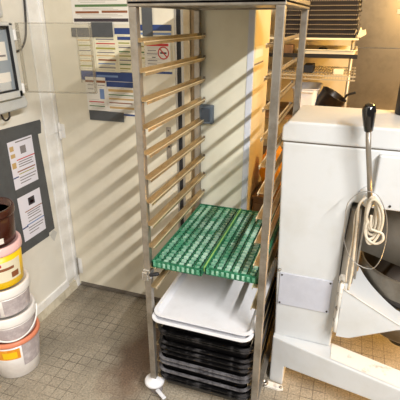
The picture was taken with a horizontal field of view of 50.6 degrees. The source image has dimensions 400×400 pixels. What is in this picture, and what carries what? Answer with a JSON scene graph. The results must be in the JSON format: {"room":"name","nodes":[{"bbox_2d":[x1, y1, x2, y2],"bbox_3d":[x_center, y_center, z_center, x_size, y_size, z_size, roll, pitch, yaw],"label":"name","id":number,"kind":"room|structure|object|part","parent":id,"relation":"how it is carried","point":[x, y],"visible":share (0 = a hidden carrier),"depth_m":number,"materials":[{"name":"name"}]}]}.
{"room":"commercial kitchen","nodes":[
{"label":"commercial kitchen","id":0,"kind":"room"},
{"bbox_2d":[0,0,73,304],"bbox_3d":[-1.358,-0.347,0.781,0.100,3.200,3.320,8,24,18],"label":"wall","id":1,"kind":"structure","parent":0,"point":[44,264],"depth_m":2.26,"materials":[{"name":"paint"}]},
{"bbox_2d":[0,0,2,17],"bbox_3d":[-0.938,-0.776,1.616,0.082,0.148,0.405,8,24,18],"label":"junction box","id":2,"kind":"object","parent":1,"relation":"attached to","point":[1,11],"visible":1,"depth_m":1.78,"materials":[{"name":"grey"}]},
{"bbox_2d":[0,22,27,120],"bbox_3d":[-0.750,-0.498,1.721,0.445,0.418,0.503,8,24,18],"label":"control box","id":3,"kind":"object","parent":1,"relation":"attached to","point":[12,97],"visible":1,"depth_m":1.84,"materials":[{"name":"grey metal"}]},
{"bbox_3d":[-0.882,-0.556,1.704,0.010,0.264,0.326,8,24,18],"label":"panel","id":4,"kind":"part","parent":3,"relation":"part of","materials":[{"name":"grey plastic"}]},
{"bbox_2d":[16,0,26,52],"bbox_3d":[-0.843,-0.951,1.948,0.011,0.507,0.136,7,24,16],"label":"cable","id":5,"kind":"object","parent":1,"relation":"attached to","point":[24,1],"visible":0.98,"depth_m":2.02,"materials":[{"name":"black plastic"}]},
{"bbox_2d":[0,120,56,253],"bbox_3d":[-0.903,-0.029,2.176,0.003,0.718,0.405,8,24,18],"label":"board","id":6,"kind":"object","parent":1,"relation":"attached to","point":[7,187],"visible":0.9,"depth_m":2.17,"materials":[{"name":"grey"}]},
{"bbox_2d":[7,135,37,189],"bbox_3d":[-0.891,-0.191,2.135,0.001,0.242,0.173,8,24,18],"label":"notice sheet","id":7,"kind":"object","parent":6,"relation":"attached to","point":[21,151],"visible":1,"depth_m":2.13,"materials":[{"name":"white paper"}]},
{"bbox_2d":[17,188,45,241],"bbox_3d":[-0.891,0.077,2.248,0.001,0.247,0.170,8,24,18],"label":"notice sheet","id":8,"kind":"object","parent":6,"relation":"attached to","point":[30,204],"visible":1,"depth_m":2.24,"materials":[{"name":"white paper"}]},
{"bbox_2d":[25,0,80,285],"bbox_3d":[-0.801,-0.540,2.250,0.020,2.400,0.140,8,24,18],"label":"trim","id":9,"kind":"structure","parent":1,"relation":"attached to","point":[34,9],"depth_m":2.30,"materials":[{"name":"white paint"}]},
{"bbox_2d":[35,280,77,322],"bbox_3d":[-1.320,1.109,1.320,0.022,0.098,3.200,8,24,18],"label":"baseboard","id":10,"kind":"structure","parent":1,"relation":"attached to","point":[50,303],"depth_m":2.52,"materials":[{"name":"tile"}]},
{"bbox_2d":[177,9,194,225],"bbox_3d":[-0.052,-0.312,2.098,0.109,2.100,0.018,8,24,18],"label":"door frame","id":11,"kind":"structure","parent":1,"relation":"attached to","point":[188,15],"depth_m":2.01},
{"bbox_2d":[43,0,180,300],"bbox_3d":[-0.459,-0.341,2.213,0.728,2.038,0.127,8,24,18],"label":"door","id":12,"kind":"structure","parent":11,"relation":"attached to","point":[101,162],"depth_m":2.32,"materials":[{"name":"paint"}]},
{"bbox_2d":[71,28,91,36],"bbox_3d":[-0.581,-0.824,2.076,0.118,0.042,0.001,8,24,18],"label":"tape strip","id":13,"kind":"object","parent":12,"relation":"attached to","point":[76,32],"visible":1,"depth_m":2.08,"materials":[{"name":"grey plastic"}]},
{"bbox_2d":[76,37,96,75],"bbox_3d":[-0.568,-0.723,2.118,0.097,0.200,0.001,8,24,18],"label":"notice sheet","id":14,"kind":"object","parent":12,"relation":"attached to","point":[85,45],"visible":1,"depth_m":2.12,"materials":[{"name":"beige paper"}]},
{"bbox_2d":[85,77,107,110],"bbox_3d":[-0.533,-0.546,2.176,0.117,0.168,0.001,8,24,18],"label":"notice sheet","id":15,"kind":"object","parent":12,"relation":"attached to","point":[95,86],"visible":1,"depth_m":2.17,"materials":[{"name":"beige paper"}]},
{"bbox_2d":[71,0,128,24],"bbox_3d":[-0.476,-0.934,1.996,0.310,0.195,0.001,8,24,18],"label":"notice sheet","id":16,"kind":"object","parent":12,"relation":"attached to","point":[83,11],"visible":0.98,"depth_m":2.01,"materials":[{"name":"beige paper"}]},
{"bbox_2d":[91,22,112,36],"bbox_3d":[-0.472,-0.820,2.035,0.117,0.067,0.001,8,24,18],"label":"tape strip","id":17,"kind":"object","parent":12,"relation":"attached to","point":[99,29],"visible":1,"depth_m":2.03,"materials":[{"name":"grey plastic"}]},
{"bbox_2d":[94,36,117,71],"bbox_3d":[-0.463,-0.718,2.081,0.120,0.170,0.001,8,24,18],"label":"notice sheet","id":18,"kind":"object","parent":12,"relation":"attached to","point":[105,47],"visible":1,"depth_m":2.08,"materials":[{"name":"beige paper"}]},
{"bbox_2d":[89,110,123,121],"bbox_3d":[-0.487,-0.437,2.206,0.204,0.050,0.001,8,24,18],"label":"tape strip","id":19,"kind":"object","parent":12,"relation":"attached to","point":[94,115],"visible":1,"depth_m":2.21,"materials":[{"name":"grey plastic"}]},
{"bbox_2d":[81,71,132,81],"bbox_3d":[-0.466,-0.620,2.122,0.305,0.043,0.001,8,24,18],"label":"banner","id":20,"kind":"object","parent":12,"relation":"attached to","point":[109,76],"visible":0.82,"depth_m":2.12,"materials":[{"name":"blue paper"}]},
{"bbox_2d":[105,81,134,116],"bbox_3d":[-0.403,-0.516,2.145,0.165,0.182,0.001,8,24,18],"label":"notice sheet","id":21,"kind":"object","parent":12,"relation":"attached to","point":[120,96],"visible":0.89,"depth_m":2.14,"materials":[{"name":"beige paper"}]},
{"bbox_2d":[114,28,131,72],"bbox_3d":[-0.370,-0.718,2.048,0.085,0.215,0.001,8,24,18],"label":"notice sheet","id":22,"kind":"object","parent":12,"relation":"attached to","point":[123,46],"visible":0.92,"depth_m":2.04,"materials":[{"name":"beige paper"}]},
{"bbox_2d":[141,7,152,35],"bbox_3d":[-0.243,-0.850,1.938,0.052,0.185,0.001,8,24,18],"label":"tape strip","id":23,"kind":"object","parent":12,"relation":"attached to","point":[147,27],"visible":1,"depth_m":1.95,"materials":[{"name":"grey plastic"}]},
{"bbox_2d":[140,25,171,74],"bbox_3d":[-0.210,-0.707,1.990,0.165,0.220,0.001,8,24,18],"label":"notice sheet","id":24,"kind":"object","parent":12,"relation":"attached to","point":[158,30],"visible":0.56,"depth_m":1.96,"materials":[{"name":"beige paper"}]},
{"bbox_2d":[145,43,170,66],"bbox_3d":[-0.200,-0.680,1.995,0.132,0.126,0.002,8,24,18],"label":"no smoking sign","id":25,"kind":"object","parent":12,"relation":"attached to","point":[155,54],"visible":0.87,"depth_m":1.99,"materials":[{"name":"beige paper"}]},
{"bbox_3d":[-0.158,-0.279,2.156,0.027,0.187,0.004,8,24,18],"label":"lock plate","id":26,"kind":"part","parent":12,"relation":"part of","materials":[{"name":"metal"}]},
{"bbox_2d":[241,10,256,209],"bbox_3d":[0.224,-0.784,1.802,0.030,3.200,0.016,8,24,18],"label":"door frame","id":27,"kind":"structure","parent":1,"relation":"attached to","point":[252,13],"depth_m":1.94,"materials":[{"name":"white paint"}]},
{"bbox_2d":[0,249,399,399],"bbox_3d":[0.491,1.116,1.504,3.550,0.060,4.700,8,24,18],"label":"floor","id":28,"kind":"structure","parent":0,"point":[94,345],"depth_m":2.14,"materials":[{"name":"tile"}]},
{"bbox_2d":[0,317,39,377],"bbox_3d":[-0.906,0.716,2.076,0.254,0.226,0.254,8,24,18],"label":"bucket","id":29,"kind":"object","parent":28,"relation":"on","point":[18,358],"visible":0.66,"depth_m":2.00,"materials":[{"name":"white plastic"}]},
{"bbox_2d":[2,352,17,359],"bbox_3d":[-0.879,0.722,1.957,0.064,0.037,0.008,-5,24,-12],"label":"picture","id":30,"kind":"object","parent":29,"relation":"attached to","point":[5,355],"depth_m":1.96,"materials":[{"name":"yellow paper"}]},
{"bbox_2d":[0,293,37,342],"bbox_3d":[-0.902,0.555,1.999,0.262,0.132,0.262,8,24,18],"label":"bucket","id":31,"kind":"object","parent":29,"relation":"on","point":[13,328],"visible":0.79,"depth_m":1.93,"materials":[{"name":"white plastic"}]},
{"bbox_2d":[0,268,29,317],"bbox_3d":[-0.906,0.425,1.951,0.240,0.144,0.240,8,24,18],"label":"bucket","id":32,"kind":"object","parent":31,"relation":"on","point":[13,299],"visible":0.78,"depth_m":1.89,"materials":[{"name":"white plastic"}]},
{"bbox_2d":[0,231,23,289],"bbox_3d":[-0.906,0.266,1.883,0.232,0.201,0.232,8,24,18],"label":"bucket","id":33,"kind":"object","parent":32,"relation":"on","point":[11,262],"visible":0.84,"depth_m":1.83,"materials":[{"name":"yellow plastic"}]},
{"bbox_2d":[0,197,15,246],"bbox_3d":[-0.906,0.101,1.813,0.226,0.159,0.226,8,24,18],"label":"bucket","id":34,"kind":"object","parent":33,"relation":"on","point":[7,208],"visible":1,"depth_m":1.79,"materials":[{"name":"brown plastic"}]},
{"bbox_3d":[-0.906,0.192,1.852,0.232,0.039,0.232,8,24,18],"label":"lid","id":35,"kind":"part","parent":33,"relation":"part of","materials":[{"name":"pink plastic"}]},
{"bbox_2d":[12,268,18,276],"bbox_3d":[-0.812,0.320,1.859,0.003,0.028,0.037,10,25,23],"label":"picture","id":36,"kind":"object","parent":33,"relation":"attached to","point":[15,271],"depth_m":1.86,"materials":[{"name":"brown"}]},
{"bbox_3d":[-0.906,0.379,1.932,0.240,0.044,0.240,8,24,18],"label":"lid","id":37,"kind":"part","parent":32,"relation":"part of","materials":[{"name":"white plastic"}]},
{"bbox_2d":[2,287,29,316],"bbox_3d":[-0.821,0.462,1.918,0.035,0.085,0.151,12,26,26],"label":"print","id":38,"kind":"object","parent":32,"relation":"attached to","point":[13,305],"depth_m":1.89},
{"bbox_2d":[0,313,35,342],"bbox_3d":[-0.865,0.600,1.955,0.225,0.074,0.084,-14,27,-29],"label":"print","id":39,"kind":"object","parent":31,"relation":"attached to","point":[14,333],"depth_m":1.93},
{"bbox_3d":[-0.906,0.624,2.036,0.254,0.024,0.254,8,24,18],"label":"lid","id":40,"kind":"part","parent":29,"relation":"part of","materials":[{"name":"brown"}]},
{"bbox_2d":[21,331,39,364],"bbox_3d":[-0.805,0.709,2.031,0.027,0.130,0.116,8,24,18],"label":"print","id":41,"kind":"object","parent":29,"relation":"attached to","point":[30,348],"depth_m":2.01},
{"bbox_2d":[127,0,309,399],"bbox_3d":[0.106,0.050,1.819,0.550,1.654,0.703,8,24,18],"label":"rack","id":42,"kind":"object","parent":28,"relation":"on","point":[264,260],"visible":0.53,"depth_m":1.62,"materials":[{"name":"metal"}]},
{"bbox_3d":[-0.207,0.099,1.620,0.027,1.529,0.027,8,24,18],"label":"post","id":43,"kind":"part","parent":42,"relation":"part of","materials":[{"name":"metal"}]},
{"bbox_2d":[152,204,239,275],"bbox_3d":[0.004,0.155,1.899,0.210,0.031,0.596,8,24,18],"label":"mat","id":44,"kind":"object","parent":42,"relation":"on","point":[189,249],"visible":0.98,"depth_m":1.82,"materials":[{"name":"plastic"}]},
{"bbox_3d":[-0.011,-0.124,2.142,0.027,1.529,0.027,8,24,18],"label":"post","id":45,"kind":"part","parent":42,"relation":"part of","materials":[{"name":"metal"}]},
{"bbox_2d":[159,362,251,393],"bbox_3d":[0.102,0.687,2.083,0.424,0.046,0.595,8,24,18],"label":"baking tray","id":46,"kind":"object","parent":42,"relation":"on","point":[210,382],"visible":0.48,"depth_m":1.84,"materials":[{"name":"black metal"}]},
{"bbox_2d":[161,373,250,399],"bbox_3d":[0.105,0.734,2.111,0.424,0.046,0.595,8,24,18],"label":"baking tray","id":47,"kind":"object","parent":42,"relation":"on","point":[169,380],"visible":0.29,"depth_m":1.86,"materials":[{"name":"black metal"}]},
{"bbox_2d":[159,330,253,357],"bbox_3d":[0.107,0.503,2.012,0.424,0.046,0.595,8,24,18],"label":"baking tray","id":48,"kind":"object","parent":42,"relation":"on","point":[246,354],"visible":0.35,"depth_m":1.76,"materials":[{"name":"black metal"}]},
{"bbox_2d":[152,262,277,342],"bbox_3d":[0.096,0.406,1.937,0.424,0.026,0.645,8,24,18],"label":"tray","id":49,"kind":"object","parent":42,"relation":"in","point":[182,325],"visible":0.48,"depth_m":1.68,"materials":[{"name":"plastic"}]},
{"bbox_2d":[154,258,276,335],"bbox_3d":[0.098,0.391,1.939,0.424,0.026,0.617,8,24,18],"label":"tray","id":50,"kind":"object","parent":49,"relation":"on","point":[207,301],"visible":0.55,"depth_m":1.83,"materials":[{"name":"plastic"}]},
{"bbox_2d":[159,305,273,386],"bbox_3d":[0.103,0.647,2.068,0.424,0.046,0.595,8,24,18],"label":"baking tray","id":51,"kind":"object","parent":42,"relation":"on","point":[175,366],"visible":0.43,"depth_m":1.82,"materials":[{"name":"black metal"}]},
{"bbox_2d":[159,304,273,380],"bbox_3d":[0.102,0.625,2.055,0.424,0.046,0.595,8,24,18],"label":"baking tray","id":52,"kind":"object","parent":42,"relation":"on","point":[162,355],"visible":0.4,"depth_m":1.80,"materials":[{"name":"black metal"}]},
{"bbox_2d":[160,303,273,376],"bbox_3d":[0.107,0.595,2.051,0.424,0.046,0.595,8,24,18],"label":"baking tray","id":53,"kind":"object","parent":42,"relation":"on","point":[211,365],"visible":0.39,"depth_m":1.80,"materials":[{"name":"black metal"}]},
{"bbox_2d":[161,317,272,397],"bbox_3d":[0.106,0.719,2.100,0.424,0.046,0.595,8,24,18],"label":"baking tray","id":54,"kind":"object","parent":42,"relation":"on","point":[248,393],"visible":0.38,"depth_m":1.84,"materials":[{"name":"black metal"}]},
{"bbox_2d":[159,294,274,369],"bbox_3d":[0.104,0.569,2.032,0.424,0.046,0.595,8,24,18],"label":"baking tray","id":55,"kind":"object","parent":42,"relation":"on","point":[162,345],"visible":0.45,"depth_m":1.77,"materials":[{"name":"black metal"}]},
{"bbox_2d":[158,277,275,355],"bbox_3d":[0.104,0.491,2.002,0.424,0.046,0.595,8,24,18],"label":"baking tray","id":56,"kind":"object","parent":42,"relation":"on","point":[163,329],"visible":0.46,"depth_m":1.77,"materials":[{"name":"black metal"}]},
{"bbox_2d":[159,287,275,364],"bbox_3d":[0.108,0.546,2.029,0.424,0.046,0.595,8,24,18],"label":"baking tray","id":57,"kind":"object","parent":42,"relation":"on","point":[169,343],"visible":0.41,"depth_m":1.79,"materials":[{"name":"black metal"}]},
{"bbox_3d":[0.108,-0.699,1.506,0.492,0.030,0.632,8,24,18],"label":"panel","id":58,"kind":"part","parent":42,"relation":"part of","materials":[{"name":"metal"}]},
{"bbox_2d":[163,270,276,345],"bbox_3d":[0.105,0.446,1.984,0.424,0.046,0.595,8,24,18],"label":"baking tray","id":59,"kind":"object","parent":42,"relation":"on","point":[165,326],"visible":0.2,"depth_m":1.75,"materials":[{"name":"black metal"}]},
{"bbox_2d":[204,208,279,283],"bbox_3d":[0.208,0.178,1.842,0.212,0.034,0.578,8,24,18],"label":"mat","id":60,"kind":"object","parent":42,"relation":"on","point":[234,256],"visible":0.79,"depth_m":1.75,"materials":[{"name":"plastic"}]},
{"bbox_3d":[0.326,0.764,2.049,0.022,0.016,0.573,8,24,18],"label":"rail","id":61,"kind":"part","parent":42,"relation":"part of","materials":[{"name":"metal"}]},
{"bbox_3d":[0.228,0.158,1.482,0.027,1.529,0.027,8,24,18],"label":"post","id":62,"kind":"part","parent":42,"relation":"part of","materials":[{"name":"metal"}]},
{"bbox_3d":[0.424,-0.064,2.003,0.027,1.529,0.027,8,24,18],"label":"post","id":63,"kind":"part","parent":42,"relation":"part of","materials":[{"name":"metal"}]},
{"bbox_2d":[251,180,279,310],"bbox_3d":[0.409,0.282,2.442,0.204,0.738,0.295,8,24,18],"label":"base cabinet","id":64,"kind":"object","parent":28,"relation":"on","point":[257,200],"visible":0.16,"depth_m":2.23,"materials":[{"name":"brown wood"}]},
{"bbox_2d":[259,146,282,189],"bbox_3d":[0.394,-0.169,2.251,0.170,0.240,0.164,-13,26,-27],"label":"plastic bag","id":65,"kind":"object","parent":64,"relation":"on","point":[278,151],"visible":0.17,"depth_m":2.20,"materials":[{"name":"orange plastic"}]},
{"bbox_2d":[261,2,360,179],"bbox_3d":[0.551,-0.453,2.683,0.732,1.900,0.753,8,24,18],"label":"shelf unit","id":66,"kind":"object","parent":28,"relation":"on","point":[283,105],"visible":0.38,"depth_m":2.47,"materials":[{"name":"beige metal"}]},
{"bbox_2d":[284,44,294,52],"bbox_3d":[0.518,-0.875,2.450,0.050,0.051,0.100,8,24,18],"label":"box","id":67,"kind":"object","parent":66,"relation":"on","point":[288,48],"visible":0.83,"depth_m":2.41,"materials":[{"name":"brown cardboard"}]},
{"bbox_2d":[292,82,322,107],"bbox_3d":[0.661,-0.627,2.625,0.160,0.165,0.326,8,24,18],"label":"tub","id":68,"kind":"object","parent":66,"relation":"on","point":[310,91],"visible":0.48,"depth_m":2.49,"materials":[{"name":"white plastic"}]},
{"bbox_2d":[303,63,314,72],"bbox_3d":[0.647,-0.783,2.504,0.055,0.043,0.150,8,24,18],"label":"box","id":69,"kind":"object","parent":66,"relation":"on","point":[308,67],"visible":0.88,"depth_m":2.44,"materials":[{"name":"black plastic"}]},
{"bbox_3d":[0.592,-0.809,2.658,0.732,0.030,0.506,8,24,18],"label":"wire shelf","id":70,"kind":"part","parent":66,"relation":"part of","materials":[{"name":"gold metal"}]},
{"bbox_2d":[285,32,358,37],"bbox_3d":[0.728,-0.990,2.527,0.414,0.022,0.480,8,24,18],"label":"tray","id":71,"kind":"object","parent":66,"relation":"on","point":[309,35],"visible":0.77,"depth_m":2.32,"materials":[{"name":"beige"}]},
{"bbox_2d":[285,28,357,32],"bbox_3d":[0.723,-1.014,2.522,0.414,0.022,0.480,8,24,18],"label":"tray","id":72,"kind":"object","parent":71,"relation":"on","point":[287,30],"visible":0.76,"depth_m":2.32,"materials":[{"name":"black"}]},
{"bbox_2d":[285,24,359,28],"bbox_3d":[0.728,-1.031,2.503,0.414,0.022,0.480,8,24,18],"label":"tray","id":73,"kind":"object","parent":72,"relation":"on","point":[310,26],"visible":0.87,"depth_m":2.29,"materials":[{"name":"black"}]},
{"bbox_2d":[286,19,360,23],"bbox_3d":[0.729,-1.054,2.496,0.414,0.022,0.480,8,24,18],"label":"tray","id":74,"kind":"object","parent":73,"relation":"on","point":[288,21],"visible":0.88,"depth_m":2.29,"materials":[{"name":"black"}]},
{"bbox_2d":[286,15,360,18],"bbox_3d":[0.727,-1.079,2.494,0.414,0.022,0.480,8,24,18],"label":"tray","id":75,"kind":"object","parent":74,"relation":"on","point":[287,16],"visible":0.78,"depth_m":2.29,"materials":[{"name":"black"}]},
{"bbox_2d":[286,10,361,14],"bbox_3d":[0.727,-1.096,2.475,0.414,0.022,0.480,8,24,18],"label":"tray","id":76,"kind":"object","parent":75,"relation":"on","point":[288,12],"visible":0.84,"depth_m":2.28,"materials":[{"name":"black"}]},
{"bbox_2d":[309,5,361,9],"bbox_3d":[0.724,-1.120,2.471,0.414,0.022,0.480,8,24,18],"label":"tray","id":77,"kind":"object","parent":76,"relation":"on","point":[312,7],"visible":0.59,"depth_m":2.25,"materials":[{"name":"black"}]},
{"bbox_2d":[307,0,361,4],"bbox_3d":[0.722,-1.140,2.459,0.414,0.022,0.480,8,24,18],"label":"tray","id":78,"kind":"object","parent":77,"relation":"on","point":[312,2],"visible":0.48,"depth_m":2.24,"materials":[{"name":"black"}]},
{"bbox_2d":[297,45,357,54],"bbox_3d":[0.766,-0.896,2.526,0.329,0.030,0.430,8,24,18],"label":"tray","id":79,"kind":"object","parent":66,"relation":"on","point":[310,49],"visible":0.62,"depth_m":2.37,"materials":[{"name":"beige plastic"}]},
{"bbox_2d":[315,86,355,106],"bbox_3d":[0.789,-0.578,2.496,0.232,0.171,0.163,8,24,18],"label":"saucepan","id":80,"kind":"object","parent":66,"relation":"on","point":[327,96],"visible":0.71,"depth_m":2.45,"materials":[{"name":"black metal"}]},
{"bbox_3d":[0.855,-0.594,2.433,0.077,0.064,0.018,18,29,36],"label":"handle","id":81,"kind":"part","parent":80,"relation":"part of","materials":[{"name":"black metal"}]},
{"bbox_2d":[333,68,343,74],"bbox_3d":[0.783,-0.728,2.391,0.055,0.030,0.078,8,24,18],"label":"block","id":82,"kind":"object","parent":66,"relation":"on","point":[336,71],"visible":1,"depth_m":2.36,"materials":[{"name":"beige plastic"}]},
{"bbox_3d":[0.919,-0.475,2.735,0.022,1.900,0.021,8,24,18],"label":"post","id":83,"kind":"part","parent":66,"relation":"part of","materials":[{"name":"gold metal"}]},
{"bbox_2d":[357,28,365,37],"bbox_3d":[0.859,-0.888,2.241,0.044,0.051,0.030,8,24,18],"label":"crumpled paper","id":84,"kind":"object","parent":66,"relation":"on","point":[361,33],"visible":1,"depth_m":2.24,"materials":[{"name":"beige paper"}]},
{"bbox_2d":[263,103,399,399],"bbox_3d":[0.874,0.204,1.861,1.034,1.336,0.969,8,24,18],"label":"mixer","id":85,"kind":"object","parent":28,"relation":"on","point":[331,155],"depth_m":1.70,"materials":[{"name":"metal"}]},
{"bbox_3d":[0.447,0.396,1.810,0.218,0.160,0.008,8,24,18],"label":"rating plate","id":86,"kind":"part","parent":85,"relation":"part of","materials":[{"name":"silver metal"}]},
{"bbox_2d":[345,195,364,282],"bbox_3d":[0.581,0.153,1.590,0.029,0.365,0.029,8,24,18],"label":"cord","id":87,"kind":"object","parent":85,"relation":"hanging from","point":[364,195],"visible":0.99,"depth_m":1.60,"materials":[{"name":"beige plastic"}]},
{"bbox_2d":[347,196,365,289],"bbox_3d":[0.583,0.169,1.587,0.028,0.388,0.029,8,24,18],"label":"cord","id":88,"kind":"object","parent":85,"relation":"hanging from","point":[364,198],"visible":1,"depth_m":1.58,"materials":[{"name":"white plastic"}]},
{"bbox_3d":[0.641,0.187,1.694,0.008,0.300,0.018,8,24,18],"label":"guard rail","id":89,"kind":"part","parent":85,"relation":"part of","materials":[{"name":"metal"}]},
{"bbox_2d":[343,191,387,268],"bbox_3d":[0.599,0.112,1.535,0.153,0.305,0.014,8,24,18],"label":"wire loop","id":90,"kind":"object","parent":85,"relation":"hanging from","point":[363,191],"visible":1,"depth_m":1.54,"materials":[{"name":"grey"}]},
{"bbox_3d":[0.557,-0.272,1.401,0.046,0.098,0.045,8,24,18],"label":"knob","id":91,"kind":"part","parent":85,"relation":"part of","materials":[{"name":"black plastic"}]},
{"bbox_3d":[0.586,-0.122,1.463,0.062,0.253,0.019,1,23,2],"label":"lever","id":92,"kind":"part","parent":85,"relation":"part of","materials":[{"name":"metal"}]},
{"bbox_3d":[0.624,0.075,1.507,0.079,0.182,0.044,8,24,18],"label":"cord coil","id":93,"kind":"part","parent":85,"relation":"part of","materials":[{"name":"white plastic"}]},
{"bbox_2d":[358,251,399,342],"bbox_3d":[0.959,0.426,1.931,0.488,0.350,0.488,8,24,18],"label":"bowl","id":94,"kind":"object","parent":85,"relation":"on","point":[381,283],"depth_m":1.79,"materials":[{"name":"black"}]},
{"bbox_3d":[0.941,-0.026,1.432,0.650,0.202,0.032,8,24,18],"label":"panel","id":95,"kind":"part","parent":85,"relation":"part of","materials":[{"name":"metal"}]},
{"bbox_2d":[395,85,399,114],"bbox_3d":[0.831,-0.438,1.622,0.126,0.219,0.126,8,24,18],"label":"canister","id":96,"kind":"object","parent":85,"relation":"on","point":[397,108],"visible":1,"depth_m":1.64,"materials":[{"name":"black rubber"}]},
{"bbox_2d":[201,10,270,209],"bbox_3d":[-0.221,-0.921,2.124,1.092,3.200,0.377,8,24,18],"label":"wall","id":97,"kind":"structure","parent":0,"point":[224,45],"depth_m":2.00,"materials":[{"name":"beige paint"}]},
{"bbox_2d":[200,104,213,123],"bbox_3d":[0.030,-0.408,2.010,0.070,0.089,0.037,8,24,18],"label":"switch","id":98,"kind":"object","parent":97,"relation":"attached to","point":[206,110],"visible":0.84,"depth_m":1.99,"materials":[{"name":"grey plastic"}]},
{"bbox_2d":[254,45,263,65],"bbox_3d":[0.279,-0.680,1.979,0.002,0.080,0.200,8,24,18],"label":"wall label","id":99,"kind":"object","parent":97,"relation":"attached to","point":[259,49],"visible":1,"depth_m":1.96,"materials":[{"name":"beige paper"}]},
{"bbox_2d":[263,10,351,146],"bbox_3d":[1.276,-1.274,2.950,3.550,3.200,0.100,8,24,18],"label":"wall","id":100,"kind":"structure","parent":0,"point":[338,86],"depth_m":3.17,"materials":[{"name":"beige paint"}]},
{"bbox_2d":[347,0,399,109],"bbox_3d":[2.017,-0.781,2.813,1.940,2.400,0.018,8,24,18],"label":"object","id":101,"kind":"structure","parent":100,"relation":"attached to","point":[377,63],"depth_m":2.99,"materials":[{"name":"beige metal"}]}
]}

